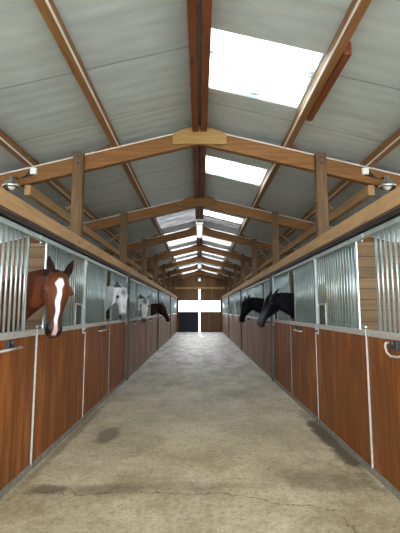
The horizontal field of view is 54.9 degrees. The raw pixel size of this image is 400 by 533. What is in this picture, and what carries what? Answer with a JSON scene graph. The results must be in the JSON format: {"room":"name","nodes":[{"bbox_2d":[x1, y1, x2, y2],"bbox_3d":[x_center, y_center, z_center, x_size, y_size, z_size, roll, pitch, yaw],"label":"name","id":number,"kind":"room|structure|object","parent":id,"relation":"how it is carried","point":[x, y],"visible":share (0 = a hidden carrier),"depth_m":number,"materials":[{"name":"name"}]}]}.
{"room":"farm building","nodes":[
{"label":"farm building","id":0,"kind":"room"},
{"bbox_2d":[158,274,240,331],"bbox_3d":[-0.034,2.588,27.972,9.500,4.290,0.070,0,-6,0],"label":"wall","id":1,"kind":"structure","parent":0,"point":[190,281],"depth_m":28.08,"materials":[{"name":"brown wood"}]},
{"bbox_2d":[175,299,176,332],"bbox_3d":[-1.831,3.459,26.971,0.365,2.332,1.673,0,-6,0],"label":"door","id":2,"kind":"structure","parent":1,"relation":"in","point":[175,299],"depth_m":27.17,"materials":[{"name":"metal"}]},
{"bbox_2d":[179,289,198,331],"bbox_3d":[-0.864,3.136,27.964,1.540,3.200,0.070,0,-6,0],"label":"door","id":3,"kind":"structure","parent":1,"relation":"in","point":[188,321],"depth_m":27.90,"materials":[{"name":"brown wood"}]},
{"bbox_2d":[171,287,227,288],"bbox_3d":[-0.034,1.570,28.005,4.200,0.160,0.085,0,-6,0],"label":"trim","id":4,"kind":"structure","parent":1,"relation":"attached to","point":[171,287],"depth_m":27.96,"materials":[{"name":"brown wood"}]},
{"bbox_2d":[200,289,219,331],"bbox_3d":[0.796,3.136,27.966,1.540,3.200,0.070,0,-6,0],"label":"door","id":5,"kind":"structure","parent":1,"relation":"in","point":[209,321],"depth_m":27.91,"materials":[{"name":"brown wood"}]},
{"bbox_2d":[222,299,224,332],"bbox_3d":[1.764,3.449,26.876,0.365,2.332,1.673,0,-6,0],"label":"door","id":6,"kind":"structure","parent":1,"relation":"in","point":[223,305],"depth_m":27.00,"materials":[{"name":"wood"}]},
{"bbox_2d":[0,0,399,280],"bbox_3d":[-0.017,-0.573,13.627,10.500,1.316,29.950,0,-6,0],"label":"ceiling","id":7,"kind":"structure","parent":0,"point":[134,54],"depth_m":4.55,"materials":[{"name":"grey metal"}]},
{"bbox_2d":[156,209,195,228],"bbox_3d":[-0.666,-1.355,11.018,1.115,0.293,1.450,0,-6,0],"label":"window","id":8,"kind":"structure","parent":7,"relation":"attached to","point":[178,218],"depth_m":10.96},
{"bbox_2d":[164,228,196,245],"bbox_3d":[-0.669,-1.045,13.746,1.115,0.293,2.400,0,-6,0],"label":"window","id":9,"kind":"structure","parent":7,"relation":"attached to","point":[191,238],"depth_m":14.44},
{"bbox_2d":[171,244,196,257],"bbox_3d":[-0.673,-0.675,16.995,1.115,0.293,2.400,0,-6,0],"label":"window","id":10,"kind":"structure","parent":7,"relation":"attached to","point":[194,244],"depth_m":17.83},
{"bbox_2d":[200,0,211,275],"bbox_3d":[0.046,-1.089,13.633,0.085,0.200,29.245,0,-6,0],"label":"ridge purlin","id":11,"kind":"object","parent":7,"relation":"attached to","point":[206,4],"visible":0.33,"depth_m":4.18,"materials":[{"name":"brown wood"}]},
{"bbox_2d":[202,244,227,257],"bbox_3d":[0.632,-0.674,16.996,1.115,0.293,2.400,0,-6,0],"label":"window","id":12,"kind":"structure","parent":7,"relation":"attached to","point":[204,244],"depth_m":17.85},
{"bbox_2d":[203,229,234,245],"bbox_3d":[0.636,-1.045,13.747,1.115,0.293,2.400,0,-6,0],"label":"window","id":13,"kind":"structure","parent":7,"relation":"attached to","point":[206,238],"depth_m":14.44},
{"bbox_2d":[203,216,239,228],"bbox_3d":[0.639,-1.307,11.447,1.115,0.293,0.650,0,-6,0],"label":"window","id":14,"kind":"structure","parent":7,"relation":"attached to","point":[229,224],"depth_m":11.45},
{"bbox_2d":[205,156,265,176],"bbox_3d":[0.644,-1.791,7.200,1.115,0.292,0.860,0,-6,0],"label":"window","id":15,"kind":"structure","parent":7,"relation":"attached to","point":[206,171],"depth_m":7.19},
{"bbox_2d":[210,35,317,97],"bbox_3d":[0.648,-2.131,4.209,1.115,0.292,1.000,0,-6,0],"label":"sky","id":16,"kind":"structure","parent":7,"relation":"attached to","point":[255,81],"depth_m":4.23,"materials":[{"name":"white"}]},
{"bbox_2d":[232,128,399,282],"bbox_3d":[2.377,-0.544,13.574,0.098,0.130,29.245,0,-6,0],"label":"purlin","id":17,"kind":"object","parent":7,"relation":"attached to","point":[393,141],"visible":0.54,"depth_m":5.47,"materials":[{"name":"brown wood"}]},
{"bbox_2d":[0,332,399,532],"bbox_3d":[-0.017,3.136,13.306,9.500,0.120,29.550,0,-6,0],"label":"floor","id":18,"kind":"structure","parent":0,"point":[199,438],"depth_m":3.80,"materials":[{"name":"concrete"}]},
{"bbox_2d":[0,216,39,498],"bbox_3d":[-1.668,0.538,1.331,0.137,2.332,5.130,0,-6,0],"label":"stall","id":19,"kind":"object","parent":18,"relation":"on","point":[17,348],"visible":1,"depth_m":3.48,"materials":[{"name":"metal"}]},
{"bbox_2d":[0,255,73,337],"bbox_3d":[-2.681,0.952,3.839,2.986,2.068,0.682,-1,-7,6],"label":"horse","id":20,"kind":"object","parent":18,"relation":"on","point":[50,287],"visible":0.7,"depth_m":3.66},
{"bbox_2d":[0,243,80,330],"bbox_3d":[-3.247,0.913,5.578,2.980,2.528,0.042,0,-6,0],"label":"wall","id":21,"kind":"structure","parent":18,"relation":"on","point":[36,261],"depth_m":5.67,"materials":[{"name":"brown wood"}]},
{"bbox_2d":[30,235,87,469],"bbox_3d":[-1.803,0.924,4.715,0.365,2.332,1.673,0,-6,0],"label":"door","id":22,"kind":"structure","parent":21,"relation":"in","point":[59,367],"depth_m":4.57,"materials":[{"name":"wood"}]},
{"bbox_2d":[42,243,47,328],"bbox_3d":[-1.695,0.204,4.202,0.016,0.935,0.012,0,-6,0],"label":"grille","id":23,"kind":"object","parent":22,"relation":"attached to","point":[46,248],"depth_m":4.20,"materials":[{"name":"silver metal"}]},
{"bbox_2d":[36,242,72,327],"bbox_3d":[-1.761,0.245,4.734,0.020,0.955,1.068,0,-6,0],"label":"grille","id":24,"kind":"object","parent":22,"relation":"attached to","point":[40,242],"depth_m":4.80,"materials":[{"name":"metal"}]},
{"bbox_2d":[82,258,87,323],"bbox_3d":[-1.677,0.364,5.603,0.040,0.995,0.035,0,-6,0],"label":"grille","id":25,"kind":"object","parent":22,"relation":"attached to","point":[85,261],"depth_m":5.58,"materials":[{"name":"metal"}]},
{"bbox_2d":[81,256,87,323],"bbox_3d":[-1.697,1.014,5.569,0.060,2.345,0.040,0,-6,0],"label":"post","id":26,"kind":"object","parent":18,"relation":"on","point":[86,256],"visible":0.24,"depth_m":5.59,"materials":[{"name":"metal"}]},
{"bbox_2d":[81,267,109,320],"bbox_3d":[-3.251,1.276,8.757,2.980,2.528,0.042,0,-6,0],"label":"wall","id":27,"kind":"structure","parent":18,"relation":"on","point":[108,273],"depth_m":8.84,"materials":[{"name":"brown wood"}]},
{"bbox_2d":[107,269,127,396],"bbox_3d":[-1.807,1.286,7.894,0.365,2.332,1.673,0,-6,0],"label":"door","id":28,"kind":"structure","parent":27,"relation":"in","point":[117,328],"depth_m":7.73,"materials":[{"name":"wood"}]},
{"bbox_2d":[107,271,111,319],"bbox_3d":[-1.765,0.607,7.914,0.020,0.955,1.068,0,-6,0],"label":"grille","id":29,"kind":"object","parent":28,"relation":"attached to","point":[108,271],"depth_m":7.57,"materials":[{"name":"metal"}]},
{"bbox_2d":[126,277,127,318],"bbox_3d":[-1.681,0.726,8.783,0.040,0.995,0.035,0,-6,0],"label":"grille","id":30,"kind":"object","parent":28,"relation":"attached to","point":[127,277],"depth_m":8.78,"materials":[{"name":"metal"}]},
{"bbox_2d":[83,258,110,419],"bbox_3d":[-1.674,1.107,6.324,0.137,2.332,1.478,0,-6,0],"label":"stall","id":31,"kind":"object","parent":18,"relation":"on","point":[97,335],"visible":0.88,"depth_m":6.20,"materials":[{"name":"wood"}]},
{"bbox_2d":[80,280,128,320],"bbox_3d":[-2.761,1.296,7.074,2.833,2.116,0.640,0,-6,0],"label":"horse","id":32,"kind":"object","parent":18,"relation":"on","point":[117,294],"visible":0.16,"depth_m":7.20},
{"bbox_2d":[126,276,129,379],"bbox_3d":[-1.671,1.377,8.748,0.120,2.345,0.040,0,-6,0],"label":"steel post","id":33,"kind":"object","parent":18,"relation":"on","point":[128,291],"visible":0.51,"depth_m":8.73,"materials":[{"name":"grey metal"}]},
{"bbox_2d":[128,278,137,377],"bbox_3d":[-1.678,1.469,9.504,0.137,2.332,1.478,0,-6,0],"label":"stall","id":34,"kind":"object","parent":18,"relation":"on","point":[132,364],"visible":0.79,"depth_m":9.64,"materials":[{"name":"wood"}]},
{"bbox_2d":[135,281,146,368],"bbox_3d":[-1.811,1.648,11.074,0.365,2.332,1.673,0,-6,0],"label":"door","id":35,"kind":"structure","parent":18,"relation":"on","point":[141,288],"depth_m":10.95,"materials":[{"name":"wood"}]},
{"bbox_2d":[135,283,137,316],"bbox_3d":[-1.769,0.975,11.093,0.023,0.965,1.068,0,-6,0],"label":"grille","id":36,"kind":"object","parent":35,"relation":"attached to","point":[136,283],"depth_m":10.76,"materials":[{"name":"metal"}]},
{"bbox_2d":[135,294,150,322],"bbox_3d":[-2.739,1.722,10.232,2.882,1.985,0.618,0,-7,1],"label":"horse","id":37,"kind":"object","parent":18,"relation":"on","point":[142,303],"visible":0.14,"depth_m":10.10},
{"bbox_2d":[146,286,151,360],"bbox_3d":[-1.682,1.831,12.683,0.137,2.332,1.478,0,-6,0],"label":"stall","id":38,"kind":"object","parent":18,"relation":"on","point":[149,317],"visible":0.82,"depth_m":12.73,"materials":[{"name":"wood"}]},
{"bbox_2d":[0,187,176,298],"bbox_3d":[-1.722,0.627,13.436,0.188,0.205,29.245,0,-6,0],"label":"beam","id":39,"kind":"structure","parent":38,"relation":"on","point":[14,209],"depth_m":4.39,"materials":[{"name":"brown wood"}]},
{"bbox_2d":[1,195,392,263],"bbox_3d":[-0.010,-0.829,8.692,9.463,1.612,0.235,0,-6,0],"label":"roof truss","id":40,"kind":"object","parent":39,"relation":"on","point":[138,214],"visible":0.59,"depth_m":8.71,"materials":[{"name":"brown wood"}]},
{"bbox_2d":[126,244,272,283],"bbox_3d":[-0.018,-0.089,15.190,9.463,1.612,0.235,0,-6,0],"label":"roof truss","id":41,"kind":"object","parent":39,"relation":"on","point":[163,255],"visible":0.54,"depth_m":15.21,"materials":[{"name":"brown wood"}]},
{"bbox_2d":[137,256,261,288],"bbox_3d":[-0.022,0.281,18.439,9.463,1.612,0.235,0,-6,0],"label":"roof truss","id":42,"kind":"object","parent":39,"relation":"on","point":[163,267],"visible":0.6,"depth_m":18.46,"materials":[{"name":"brown wood"}]},
{"bbox_2d":[147,264,251,291],"bbox_3d":[-0.026,0.651,21.688,9.463,1.612,0.235,0,-6,0],"label":"roof truss","id":43,"kind":"object","parent":39,"relation":"on","point":[174,271],"visible":0.62,"depth_m":21.71,"materials":[{"name":"brown wood"}]},
{"bbox_2d":[153,270,245,293],"bbox_3d":[-0.030,1.022,24.937,9.463,1.612,0.235,0,-6,0],"label":"roof truss","id":44,"kind":"object","parent":39,"relation":"on","point":[196,272],"visible":0.57,"depth_m":24.96,"materials":[{"name":"brown wood"}]},
{"bbox_2d":[0,126,399,237],"bbox_3d":[-0.006,-1.200,5.443,9.463,1.612,0.235,0,-6,0],"label":"roof truss","id":45,"kind":"object","parent":39,"relation":"on","point":[75,166],"visible":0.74,"depth_m":5.46,"materials":[{"name":"brown wood"}]},
{"bbox_2d":[2,175,20,189],"bbox_3d":[-2.557,-1.155,5.264,0.238,0.232,0.270,-5,-8,37],"label":"lamp","id":46,"kind":"object","parent":45,"relation":"hanging from","point":[11,183],"visible":1,"depth_m":5.21,"materials":[{"name":"silver metal"}]},
{"bbox_2d":[21,168,37,177],"bbox_3d":[-2.401,-1.310,5.411,0.219,0.151,0.052,0,-6,0],"label":"junction box","id":47,"kind":"object","parent":45,"relation":"attached to","point":[33,171],"visible":1,"depth_m":5.39,"materials":[{"name":"white plastic"}]},
{"bbox_2d":[0,129,166,282],"bbox_3d":[-2.410,-0.544,13.568,0.098,0.130,29.245,0,-6,0],"label":"purlin","id":48,"kind":"object","parent":45,"relation":"on","point":[6,142],"visible":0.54,"depth_m":5.50,"materials":[{"name":"brown wood"}]},
{"bbox_2d":[24,185,166,287],"bbox_3d":[-2.440,0.211,16.733,0.090,0.145,22.785,0,-6,0],"label":"beam","id":49,"kind":"structure","parent":45,"relation":"attached to","point":[30,191],"depth_m":6.77,"materials":[{"name":"brown wood"}]},
{"bbox_2d":[63,199,86,209],"bbox_3d":[-2.288,-1.141,7.062,0.070,0.332,0.505,-4,-7,29],"label":"strut","id":50,"kind":"object","parent":49,"relation":"on","point":[69,206],"visible":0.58,"depth_m":6.88,"materials":[{"name":"brown wood"}]},
{"bbox_2d":[107,233,119,241],"bbox_3d":[-2.292,-0.771,10.311,0.070,0.332,0.505,-4,-7,29],"label":"strut","id":51,"kind":"object","parent":49,"relation":"on","point":[117,235],"visible":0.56,"depth_m":10.26,"materials":[{"name":"brown wood"}]},
{"bbox_2d":[34,0,183,278],"bbox_3d":[-1.210,-0.837,13.603,0.098,0.130,29.245,0,-6,0],"label":"purlin","id":52,"kind":"object","parent":45,"relation":"on","point":[48,10],"visible":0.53,"depth_m":3.91,"materials":[{"name":"brown wood"}]},
{"bbox_2d":[187,0,198,275],"bbox_3d":[-0.078,-1.089,13.633,0.085,0.200,29.245,0,-6,0],"label":"ridge purlin","id":53,"kind":"object","parent":45,"relation":"attached to","point":[191,4],"visible":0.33,"depth_m":4.17,"materials":[{"name":"brown wood"}]},
{"bbox_2d":[196,181,202,237],"bbox_3d":[-0.009,-1.171,7.858,0.134,0.945,1.350,0,-6,0],"label":"strip light","id":54,"kind":"object","parent":53,"relation":"hanging from","point":[199,223],"visible":1,"depth_m":7.50,"materials":[{"name":"white plastic"}]},
{"bbox_2d":[197,225,201,236],"bbox_3d":[-0.009,-0.723,7.807,0.096,0.035,1.230,0,-6,0],"label":"diffuser","id":55,"kind":"object","parent":54,"relation":"attached to","point":[199,227],"depth_m":7.74,"materials":[{"name":"white plastic"}]},
{"bbox_2d":[198,239,200,268],"bbox_3d":[-0.017,-0.469,14.018,0.134,0.945,1.350,0,-6,0],"label":"strip light","id":56,"kind":"object","parent":53,"relation":"hanging from","point":[199,262],"visible":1,"depth_m":13.65,"materials":[{"name":"white plastic"}]},
{"bbox_2d":[216,0,371,278],"bbox_3d":[1.258,-0.814,13.604,0.170,0.154,29.245,0,-6,0],"label":"purlin","id":57,"kind":"object","parent":45,"relation":"on","point":[339,52],"visible":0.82,"depth_m":3.87,"materials":[{"name":"brown wood"}]},
{"bbox_2d":[232,185,374,287],"bbox_3d":[2.400,0.211,16.739,0.090,0.145,22.785,0,-6,0],"label":"beam","id":58,"kind":"structure","parent":45,"relation":"attached to","point":[368,191],"depth_m":6.78,"materials":[{"name":"brown wood"}]},
{"bbox_2d":[279,233,291,242],"bbox_3d":[2.268,-0.770,10.316,0.070,0.332,0.505,4,-7,-30],"label":"strut","id":59,"kind":"object","parent":58,"relation":"on","point":[280,235],"visible":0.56,"depth_m":10.27,"materials":[{"name":"brown wood"}]},
{"bbox_2d":[312,199,335,209],"bbox_3d":[2.272,-1.140,7.067,0.070,0.332,0.505,4,-7,-30],"label":"strut","id":60,"kind":"object","parent":58,"relation":"on","point":[329,206],"visible":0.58,"depth_m":6.89,"materials":[{"name":"brown wood"}]},
{"bbox_2d":[361,168,376,178],"bbox_3d":[2.388,-1.310,5.417,0.219,0.151,0.052,0,-6,0],"label":"junction box","id":61,"kind":"object","parent":45,"relation":"attached to","point":[365,171],"visible":1,"depth_m":5.40,"materials":[{"name":"white plastic"}]},
{"bbox_2d":[378,175,396,189],"bbox_3d":[2.563,-1.155,5.270,0.238,0.232,0.270,-5,-8,37],"label":"lamp","id":62,"kind":"object","parent":45,"relation":"hanging from","point":[386,184],"visible":1,"depth_m":5.21,"materials":[{"name":"silver metal"}]},
{"bbox_2d":[82,226,318,276],"bbox_3d":[-0.014,-0.459,11.941,9.463,1.612,0.235,0,-6,0],"label":"roof truss","id":63,"kind":"object","parent":39,"relation":"on","point":[154,240],"visible":0.64,"depth_m":11.96,"materials":[{"name":"brown wood"}]},
{"bbox_2d":[151,288,157,354],"bbox_3d":[-1.815,2.010,14.253,0.365,2.332,1.673,0,-6,0],"label":"door","id":64,"kind":"structure","parent":18,"relation":"on","point":[154,293],"depth_m":14.11,"materials":[{"name":"wood"}]},
{"bbox_2d":[157,290,158,350],"bbox_3d":[-1.679,2.101,15.107,0.120,2.345,0.040,0,-6,0],"label":"steel post","id":65,"kind":"object","parent":18,"relation":"on","point":[158,290],"visible":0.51,"depth_m":15.05,"materials":[{"name":"grey metal"}]},
{"bbox_2d":[158,291,160,348],"bbox_3d":[-1.686,2.194,15.863,0.137,2.332,1.478,0,-6,0],"label":"stall","id":66,"kind":"object","parent":18,"relation":"on","point":[159,344],"visible":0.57,"depth_m":16.04,"materials":[{"name":"wood"}]},
{"bbox_2d":[151,302,169,321],"bbox_3d":[-2.611,2.152,13.432,3.141,1.854,0.618,0,-7,-2],"label":"horse","id":67,"kind":"object","parent":18,"relation":"on","point":[159,308],"visible":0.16,"depth_m":13.37},
{"bbox_2d":[160,292,164,346],"bbox_3d":[-1.819,2.373,17.433,0.365,2.332,1.673,0,-6,0],"label":"door","id":68,"kind":"structure","parent":18,"relation":"on","point":[162,295],"depth_m":17.38,"materials":[{"name":"wood"}]},
{"bbox_2d":[165,294,166,342],"bbox_3d":[-1.690,2.556,19.042,0.137,2.332,1.478,0,-6,0],"label":"stall","id":69,"kind":"object","parent":18,"relation":"on","point":[165,294],"visible":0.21,"depth_m":19.07,"materials":[{"name":"wood"}]},
{"bbox_2d":[167,295,170,340],"bbox_3d":[-1.823,2.735,20.612,0.365,2.332,1.673,0,-6,0],"label":"door","id":70,"kind":"structure","parent":18,"relation":"on","point":[168,297],"depth_m":20.69,"materials":[{"name":"wood"}]},
{"bbox_2d":[170,296,170,338],"bbox_3d":[-1.687,2.826,21.466,0.120,2.345,0.040,0,-6,0],"label":"steel post","id":71,"kind":"object","parent":18,"relation":"on","point":[170,296],"visible":0.45,"depth_m":21.44,"materials":[{"name":"grey metal"}]},
{"bbox_2d":[171,298,173,335],"bbox_3d":[-1.827,3.097,23.792,0.365,2.332,1.673,0,-6,0],"label":"door","id":72,"kind":"structure","parent":18,"relation":"on","point":[172,299],"depth_m":23.95,"materials":[{"name":"wood"}]},
{"bbox_2d":[174,299,175,333],"bbox_3d":[-1.698,3.280,25.401,0.137,2.332,1.478,0,-6,0],"label":"stall","id":73,"kind":"object","parent":18,"relation":"on","point":[174,299],"visible":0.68,"depth_m":25.46,"materials":[{"name":"metal"}]},
{"bbox_2d":[225,298,227,335],"bbox_3d":[1.768,3.086,23.697,0.365,2.332,1.673,0,-6,0],"label":"door","id":74,"kind":"structure","parent":18,"relation":"on","point":[226,299],"depth_m":23.97,"materials":[{"name":"wood"}]},
{"bbox_2d":[228,296,228,337],"bbox_3d":[1.634,2.815,21.371,0.120,2.345,0.040,0,-6,0],"label":"steel post","id":75,"kind":"object","parent":18,"relation":"on","point":[228,296],"visible":0.48,"depth_m":21.35,"materials":[{"name":"grey metal"}]},
{"bbox_2d":[229,295,232,340],"bbox_3d":[1.772,2.724,20.517,0.365,2.332,1.673,0,-6,0],"label":"door","id":76,"kind":"structure","parent":18,"relation":"on","point":[231,296],"depth_m":20.51,"materials":[{"name":"wood"}]},
{"bbox_2d":[232,294,234,342],"bbox_3d":[1.643,2.545,18.947,0.137,2.332,1.478,0,-6,0],"label":"stall","id":77,"kind":"object","parent":18,"relation":"on","point":[233,341],"visible":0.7,"depth_m":19.06,"materials":[{"name":"wood"}]},
{"bbox_2d":[234,292,238,346],"bbox_3d":[1.776,2.362,17.338,0.365,2.332,1.673,0,-6,0],"label":"door","id":78,"kind":"structure","parent":18,"relation":"on","point":[236,295],"depth_m":17.49,"materials":[{"name":"wood"}]},
{"bbox_2d":[238,291,240,348],"bbox_3d":[1.647,2.183,15.767,0.137,2.332,1.478,0,-6,0],"label":"stall","id":79,"kind":"object","parent":18,"relation":"on","point":[239,322],"visible":0.59,"depth_m":15.94,"materials":[{"name":"wood"}]},
{"bbox_2d":[240,290,241,350],"bbox_3d":[1.641,2.090,15.012,0.120,2.345,0.040,0,-6,0],"label":"steel post","id":80,"kind":"object","parent":18,"relation":"on","point":[240,290],"visible":0.44,"depth_m":15.05,"materials":[{"name":"grey metal"}]},
{"bbox_2d":[242,288,248,354],"bbox_3d":[1.780,2.000,14.158,0.365,2.332,1.673,0,-6,0],"label":"door","id":81,"kind":"structure","parent":18,"relation":"on","point":[244,291],"depth_m":14.02,"materials":[{"name":"wood"}]},
{"bbox_2d":[247,285,253,360],"bbox_3d":[1.651,1.821,12.588,0.137,2.332,1.478,0,-6,0],"label":"stall","id":82,"kind":"object","parent":18,"relation":"on","point":[250,289],"visible":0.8,"depth_m":12.50,"materials":[{"name":"wood"}]},
{"bbox_2d":[222,186,399,298],"bbox_3d":[1.690,0.628,13.440,0.188,0.205,29.245,0,-6,0],"label":"beam","id":83,"kind":"structure","parent":82,"relation":"on","point":[386,208],"depth_m":4.38,"materials":[{"name":"brown wood"}]},
{"bbox_2d":[239,295,263,322],"bbox_3d":[2.581,1.719,10.147,3.152,1.972,0.627,0,-6,0],"label":"horse","id":84,"kind":"object","parent":18,"relation":"on","point":[249,304],"visible":0.14,"depth_m":10.06},
{"bbox_2d":[252,281,262,369],"bbox_3d":[1.784,1.637,10.979,0.365,2.332,1.673,0,-6,0],"label":"door","id":85,"kind":"structure","parent":18,"relation":"on","point":[258,287],"depth_m":10.96,"materials":[{"name":"wood"}]},
{"bbox_2d":[262,277,271,378],"bbox_3d":[1.655,1.458,9.408,0.137,2.332,1.478,0,-6,0],"label":"stall","id":86,"kind":"object","parent":18,"relation":"on","point":[266,330],"visible":0.39,"depth_m":9.45,"materials":[{"name":"wood"}]},
{"bbox_2d":[270,275,275,380],"bbox_3d":[1.649,1.366,8.653,0.120,2.345,0.040,0,-6,0],"label":"steel post","id":87,"kind":"object","parent":18,"relation":"on","point":[271,317],"visible":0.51,"depth_m":8.60,"materials":[{"name":"grey metal"}]},
{"bbox_2d":[257,288,320,327],"bbox_3d":[2.578,1.367,6.971,3.166,1.951,0.630,0,-6,0],"label":"horse","id":88,"kind":"object","parent":18,"relation":"on","point":[284,302],"visible":0.24,"depth_m":6.93},
{"bbox_2d":[290,257,317,421],"bbox_3d":[1.659,1.096,6.229,0.137,2.332,1.478,0,-6,0],"label":"stall","id":89,"kind":"object","parent":18,"relation":"on","point":[303,344],"visible":0.91,"depth_m":6.11,"materials":[{"name":"wood"}]},
{"bbox_2d":[290,267,319,320],"bbox_3d":[3.229,1.265,8.665,2.980,2.528,0.042,0,-6,0],"label":"wall","id":90,"kind":"structure","parent":18,"relation":"on","point":[292,272],"depth_m":8.74,"materials":[{"name":"brown wood"}]},
{"bbox_2d":[272,268,292,397],"bbox_3d":[1.788,1.275,7.800,0.365,2.332,1.673,0,-6,0],"label":"door","id":91,"kind":"structure","parent":90,"relation":"in","point":[282,352],"depth_m":7.66,"materials":[{"name":"wood"}]},
{"bbox_2d":[272,276,274,318],"bbox_3d":[1.659,0.716,8.687,0.040,0.995,0.035,0,-6,0],"label":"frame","id":92,"kind":"object","parent":91,"relation":"attached to","point":[273,279],"depth_m":8.70,"materials":[{"name":"metal"}]},
{"bbox_2d":[289,271,292,320],"bbox_3d":[1.745,0.601,7.818,0.023,0.965,1.068,0,-6,0],"label":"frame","id":93,"kind":"object","parent":91,"relation":"attached to","point":[289,271],"depth_m":7.47,"materials":[{"name":"metal"}]},
{"bbox_2d":[320,242,399,332],"bbox_3d":[3.233,0.903,5.486,2.980,2.528,0.042,0,-6,0],"label":"wall","id":94,"kind":"structure","parent":18,"relation":"on","point":[366,268],"depth_m":5.54,"materials":[{"name":"brown wood"}]},
{"bbox_2d":[313,233,373,473],"bbox_3d":[1.792,0.913,4.620,0.365,2.332,1.673,0,-6,0],"label":"door","id":95,"kind":"structure","parent":94,"relation":"in","point":[342,364],"depth_m":4.47,"materials":[{"name":"wood"}]},
{"bbox_2d":[313,257,318,323],"bbox_3d":[1.663,0.353,5.508,0.040,0.995,0.035,0,-6,0],"label":"post","id":96,"kind":"object","parent":95,"relation":"attached to","point":[314,260],"depth_m":5.49,"materials":[{"name":"metal"}]},
{"bbox_2d":[331,240,366,327],"bbox_3d":[1.749,0.234,4.639,0.020,0.955,1.068,0,-6,0],"label":"grille","id":97,"kind":"object","parent":95,"relation":"attached to","point":[361,240],"depth_m":4.54,"materials":[{"name":"metal"}]},
{"bbox_2d":[355,242,360,328],"bbox_3d":[1.685,0.194,4.106,0.016,0.935,0.012,0,-6,0],"label":"post","id":98,"kind":"object","parent":95,"relation":"attached to","point":[356,255],"depth_m":4.11,"materials":[{"name":"silver metal"}]},
{"bbox_2d":[363,216,399,499],"bbox_3d":[1.665,0.533,1.285,0.137,2.332,5.030,0,-6,0],"label":"stall","id":99,"kind":"object","parent":18,"relation":"on","point":[383,346],"visible":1,"depth_m":3.43,"materials":[{"name":"wood"}]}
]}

